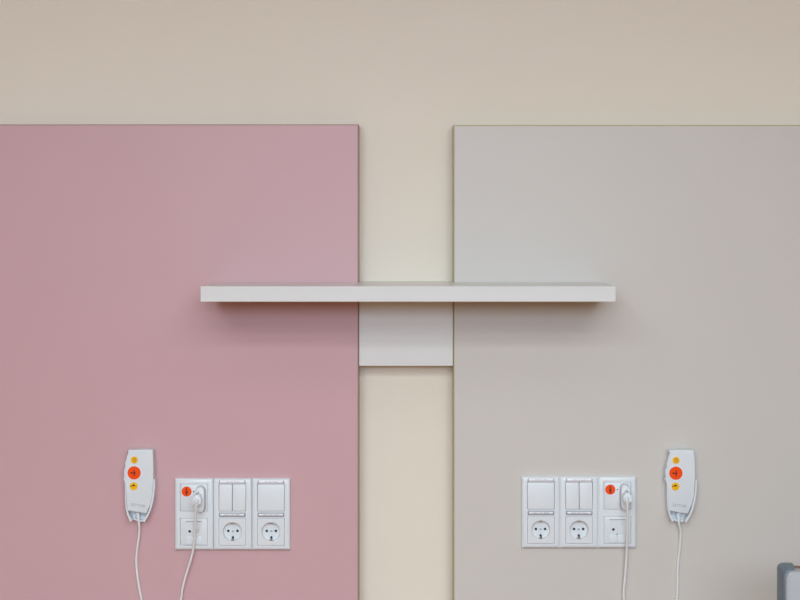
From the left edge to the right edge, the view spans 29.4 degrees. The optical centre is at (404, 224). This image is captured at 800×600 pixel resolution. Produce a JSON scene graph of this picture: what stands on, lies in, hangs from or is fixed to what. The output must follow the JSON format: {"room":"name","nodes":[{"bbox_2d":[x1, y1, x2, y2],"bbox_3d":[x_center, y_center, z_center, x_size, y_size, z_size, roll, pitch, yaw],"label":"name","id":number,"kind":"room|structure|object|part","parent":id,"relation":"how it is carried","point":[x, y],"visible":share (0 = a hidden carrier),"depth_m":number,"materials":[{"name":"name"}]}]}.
{"room":"hospital room","nodes":[
{"label":"hospital room","id":0,"kind":"room"},
{"bbox_2d":[0,0,799,599],"bbox_3d":[0.100,0.200,3.312,7.400,2.800,0.100,0,0,0],"label":"wall","id":1,"kind":"structure","parent":0,"point":[407,72],"depth_m":3.26,"materials":[{"name":"beige paint"}]},
{"bbox_2d":[0,124,358,599],"bbox_3d":[-0.859,0.544,3.230,1.523,1.512,0.060,0,0,0],"label":"wall panel","id":2,"kind":"object","parent":1,"relation":"attached to","point":[111,235],"visible":1,"depth_m":3.20,"materials":[{"name":"pink laminate"}]},
{"bbox_2d":[123,477,156,521],"bbox_3d":[-0.554,0.574,3.186,0.067,0.093,0.028,0,0,0],"label":"holder","id":3,"kind":"object","parent":2,"relation":"attached to","point":[131,515],"visible":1,"depth_m":3.17,"materials":[{"name":"plastic"}]},
{"bbox_3d":[-0.553,0.575,3.198,0.065,0.091,0.004,0,0,0],"label":"plate","id":4,"kind":"part","parent":3,"relation":"part of","materials":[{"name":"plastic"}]},
{"bbox_2d":[124,448,204,599],"bbox_3d":[-0.503,0.675,3.174,0.170,0.415,0.050,0,0,8],"label":"handset","id":5,"kind":"object","parent":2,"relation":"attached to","point":[139,469],"visible":1,"depth_m":3.17,"materials":[{"name":"plastic"}]},
{"bbox_2d":[175,478,212,549],"bbox_3d":[-0.442,0.606,3.194,0.080,0.150,0.012,0,0,0],"label":"wall socket","id":6,"kind":"object","parent":2,"relation":"attached to","point":[185,488],"visible":0.98,"depth_m":3.19,"materials":[{"name":"white plastic"}]},
{"bbox_3d":[-0.442,0.570,3.194,0.056,0.056,0.010,0,0,0],"label":"call plate","id":7,"kind":"part","parent":6,"relation":"part of","materials":[{"name":"white plastic"}]},
{"bbox_3d":[-0.442,0.642,3.195,0.056,0.056,0.009,0,0,0],"label":"aerial plate","id":8,"kind":"part","parent":6,"relation":"part of","materials":[{"name":"white plastic"}]},
{"bbox_2d":[213,478,251,549],"bbox_3d":[-0.361,0.606,3.193,0.080,0.150,0.015,0,0,0],"label":"socket","id":9,"kind":"object","parent":2,"relation":"attached to","point":[232,497],"visible":1,"depth_m":3.19,"materials":[{"name":"white plastic"}]},
{"bbox_2d":[252,478,289,549],"bbox_3d":[-0.281,0.606,3.193,0.080,0.150,0.015,0,0,0],"label":"socket","id":10,"kind":"object","parent":2,"relation":"attached to","point":[270,496],"visible":1,"depth_m":3.19,"materials":[{"name":"white plastic"}]},
{"bbox_2d":[200,281,615,365],"bbox_3d":[0.006,0.209,3.126,0.816,0.177,0.272,0,0,0],"label":"wall shelf","id":11,"kind":"object","parent":1,"relation":"attached to","point":[402,323],"visible":1,"depth_m":3.03,"materials":[{"name":"white laminate"}]},
{"bbox_2d":[453,125,799,599],"bbox_3d":[0.881,0.545,3.230,1.558,1.510,0.060,0,0,0],"label":"wall panel","id":12,"kind":"object","parent":1,"relation":"attached to","point":[695,229],"visible":1,"depth_m":3.20,"materials":[{"name":"beige laminate"}]},
{"bbox_2d":[521,476,559,547],"bbox_3d":[0.284,0.602,3.193,0.080,0.150,0.015,0,0,0],"label":"socket","id":13,"kind":"object","parent":12,"relation":"attached to","point":[540,495],"visible":1,"depth_m":3.19,"materials":[{"name":"white plastic"}]},
{"bbox_2d":[560,476,597,547],"bbox_3d":[0.364,0.602,3.193,0.080,0.150,0.015,0,0,0],"label":"socket","id":14,"kind":"object","parent":12,"relation":"attached to","point":[578,494],"visible":1,"depth_m":3.19,"materials":[{"name":"white plastic"}]},
{"bbox_2d":[598,476,635,547],"bbox_3d":[0.445,0.602,3.194,0.080,0.150,0.012,0,0,0],"label":"wall socket","id":15,"kind":"object","parent":12,"relation":"attached to","point":[611,517],"visible":0.99,"depth_m":3.19,"materials":[{"name":"white plastic"}]},
{"bbox_3d":[0.445,0.567,3.194,0.056,0.056,0.010,0,0,0],"label":"call plate","id":16,"kind":"part","parent":15,"relation":"part of","materials":[{"name":"white plastic"}]},
{"bbox_3d":[0.445,0.638,3.195,0.056,0.056,0.009,0,0,0],"label":"aerial plate","id":17,"kind":"part","parent":15,"relation":"part of","materials":[{"name":"white plastic"}]},
{"bbox_2d":[621,448,694,599],"bbox_3d":[0.527,0.693,3.168,0.153,0.450,0.058,0,0,0],"label":"handset","id":18,"kind":"object","parent":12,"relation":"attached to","point":[679,467],"visible":1,"depth_m":3.17,"materials":[{"name":"plastic"}]},
{"bbox_2d":[663,477,696,521],"bbox_3d":[0.574,0.575,3.186,0.067,0.093,0.028,0,0,0],"label":"holder","id":19,"kind":"object","parent":12,"relation":"attached to","point":[672,516],"visible":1,"depth_m":3.18,"materials":[{"name":"plastic"}]},
{"bbox_3d":[0.575,0.576,3.198,0.065,0.091,0.004,0,0,0],"label":"plate","id":20,"kind":"part","parent":19,"relation":"part of","materials":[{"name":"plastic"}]},
{"bbox_3d":[0.100,1.650,0.431,7.600,0.100,5.862,0,0,0],"label":"floor","id":21,"kind":"structure","parent":0,"visible":0},
{"bbox_2d":[777,563,799,599],"bbox_3d":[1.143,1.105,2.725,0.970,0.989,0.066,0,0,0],"label":"hospital bed","id":22,"kind":"object","parent":21,"relation":"on","point":[788,575],"visible":1,"depth_m":2.70,"materials":[{"name":"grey plastic"}]}
]}

